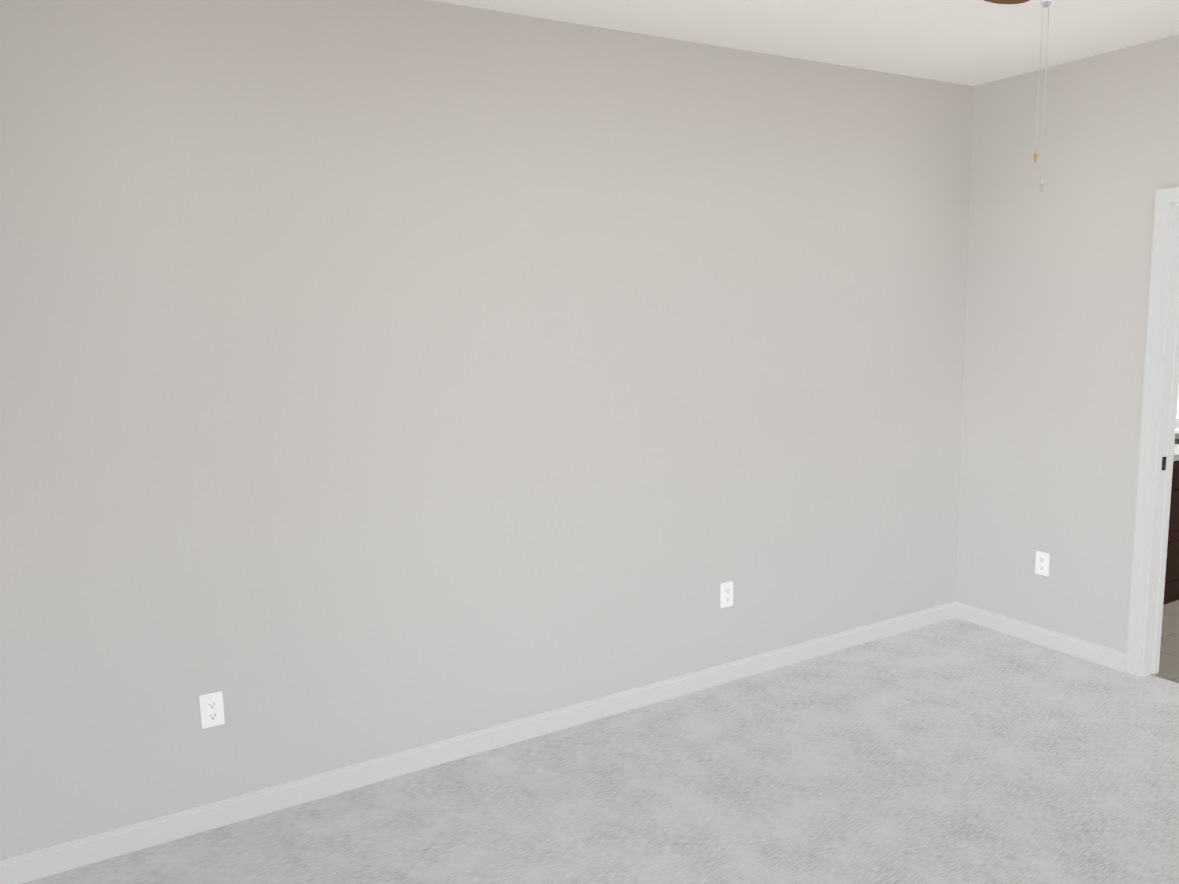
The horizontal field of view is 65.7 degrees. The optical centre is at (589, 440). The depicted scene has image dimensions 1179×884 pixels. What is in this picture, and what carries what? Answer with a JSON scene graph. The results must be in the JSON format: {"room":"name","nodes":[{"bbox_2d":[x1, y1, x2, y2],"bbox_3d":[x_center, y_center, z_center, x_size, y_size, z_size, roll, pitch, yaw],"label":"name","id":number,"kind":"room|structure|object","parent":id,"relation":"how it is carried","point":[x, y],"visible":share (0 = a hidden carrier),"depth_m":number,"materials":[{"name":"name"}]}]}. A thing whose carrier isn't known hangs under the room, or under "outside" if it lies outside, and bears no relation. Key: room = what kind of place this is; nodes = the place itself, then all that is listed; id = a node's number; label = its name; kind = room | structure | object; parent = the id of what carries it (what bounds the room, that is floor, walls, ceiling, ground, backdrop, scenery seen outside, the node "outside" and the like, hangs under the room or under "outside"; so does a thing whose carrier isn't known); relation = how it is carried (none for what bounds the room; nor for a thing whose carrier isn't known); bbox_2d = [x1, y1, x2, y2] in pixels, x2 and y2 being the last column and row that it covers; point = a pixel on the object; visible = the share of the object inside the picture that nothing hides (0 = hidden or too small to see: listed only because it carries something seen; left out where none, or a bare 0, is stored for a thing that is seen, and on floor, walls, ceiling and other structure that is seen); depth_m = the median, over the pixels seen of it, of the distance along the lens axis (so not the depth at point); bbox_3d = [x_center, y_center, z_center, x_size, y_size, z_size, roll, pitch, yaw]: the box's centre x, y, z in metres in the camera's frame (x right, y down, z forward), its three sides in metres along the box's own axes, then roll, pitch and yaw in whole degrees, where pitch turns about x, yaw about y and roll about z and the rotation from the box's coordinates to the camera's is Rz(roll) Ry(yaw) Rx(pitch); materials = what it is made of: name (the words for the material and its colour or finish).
{"room":"empty bedroom","nodes":[
{"label":"empty bedroom","id":0,"kind":"room"},
{"bbox_2d":[0,0,973,860],"bbox_3d":[1.974,-0.386,4.917,9.100,2.830,0.300,-6,9,-30],"label":"wall","id":1,"kind":"structure","parent":0,"point":[380,378],"depth_m":3.24,"materials":[{"name":"white paint"}]},
{"bbox_2d":[199,691,224,728],"bbox_3d":[-1.238,0.883,2.993,0.070,0.114,0.009,-6,9,-30],"label":"electrical outlet","id":2,"kind":"object","parent":1,"relation":"attached to","point":[212,709],"visible":1,"depth_m":2.99,"materials":[{"name":"white plastic"}]},
{"bbox_2d":[0,601,955,883],"bbox_3d":[0.067,1.106,3.794,4.420,0.083,0.014,-6,9,-30],"label":"baseboard","id":3,"kind":"structure","parent":1,"relation":"attached to","point":[34,865],"depth_m":3.37,"materials":[{"name":"white wood"}]},
{"bbox_2d":[721,581,732,607],"bbox_3d":[0.614,0.687,4.068,0.070,0.114,0.009,-6,9,-30],"label":"electrical outlet","id":4,"kind":"object","parent":1,"relation":"attached to","point":[726,594],"visible":1,"depth_m":4.06,"materials":[{"name":"white plastic"}]},
{"bbox_2d":[22,617,1178,883],"bbox_3d":[1.172,1.430,2.002,4.472,0.100,4.270,-6,9,-30],"label":"floor carpet","id":5,"kind":"object","parent":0,"point":[954,751],"visible":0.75,"depth_m":3.15,"materials":[{"name":"grey carpet"}]},
{"bbox_2d":[430,0,1178,85],"bbox_3d":[2.946,-1.606,2.768,9.350,0.150,4.690,-6,9,-30],"label":"ceiling","id":6,"kind":"structure","parent":0,"point":[971,42],"depth_m":3.52,"materials":[{"name":"white paint"}]},
{"bbox_2d":[984,0,1051,191],"bbox_3d":[0.933,-0.935,1.858,1.298,0.825,1.308,-6,9,-30],"label":"ceiling fan","id":7,"kind":"object","parent":6,"relation":"hanging from","point":[1045,3],"visible":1,"depth_m":1.93,"materials":[{"name":"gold metal"}]},
{"bbox_2d":[956,34,1178,652],"bbox_3d":[3.067,-0.126,2.926,0.105,2.830,4.270,-6,9,-30],"label":"wall","id":8,"kind":"structure","parent":0,"point":[1058,284],"depth_m":4.26,"materials":[{"name":"white paint"}]},
{"bbox_2d":[956,602,1125,671],"bbox_3d":[2.203,0.956,4.494,0.014,0.083,0.874,-6,9,-30],"label":"baseboard","id":9,"kind":"structure","parent":8,"relation":"attached to","point":[1108,657],"depth_m":4.45,"materials":[{"name":"white wood"}]},
{"bbox_2d":[1035,551,1049,575],"bbox_3d":[2.201,0.597,4.436,0.009,0.114,0.070,-6,9,-30],"label":"electrical outlet","id":10,"kind":"object","parent":8,"relation":"attached to","point":[1042,563],"visible":1,"depth_m":4.43,"materials":[{"name":"white plastic"}]},
{"bbox_2d":[1125,187,1178,676],"bbox_3d":[2.670,0.038,3.640,0.145,2.121,0.847,-6,9,-30],"label":"door frame","id":11,"kind":"structure","parent":8,"relation":"attached to","point":[1157,434],"depth_m":3.94,"materials":[{"name":"white wood"}]},
{"bbox_2d":[1150,600,1178,683],"bbox_3d":[3.807,1.007,4.537,2.678,0.096,2.520,-6,9,-30],"label":"floor","id":12,"kind":"structure","parent":0,"point":[1169,660],"depth_m":4.45,"materials":[{"name":"tile"}]},
{"bbox_2d":[1163,430,1178,604],"bbox_3d":[2.935,0.399,5.053,1.692,0.994,0.612,-6,9,-30],"label":"bathroom vanity","id":13,"kind":"object","parent":12,"relation":"on","point":[1171,591],"depth_m":4.83,"materials":[{"name":"brown"}]},
{"bbox_2d":[1176,385,1178,427],"bbox_3d":[3.801,-0.832,6.008,0.502,1.521,0.194,-6,9,-30],"label":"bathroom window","id":14,"kind":"structure","parent":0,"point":[1177,420],"depth_m":6.21,"materials":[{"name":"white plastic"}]}
]}

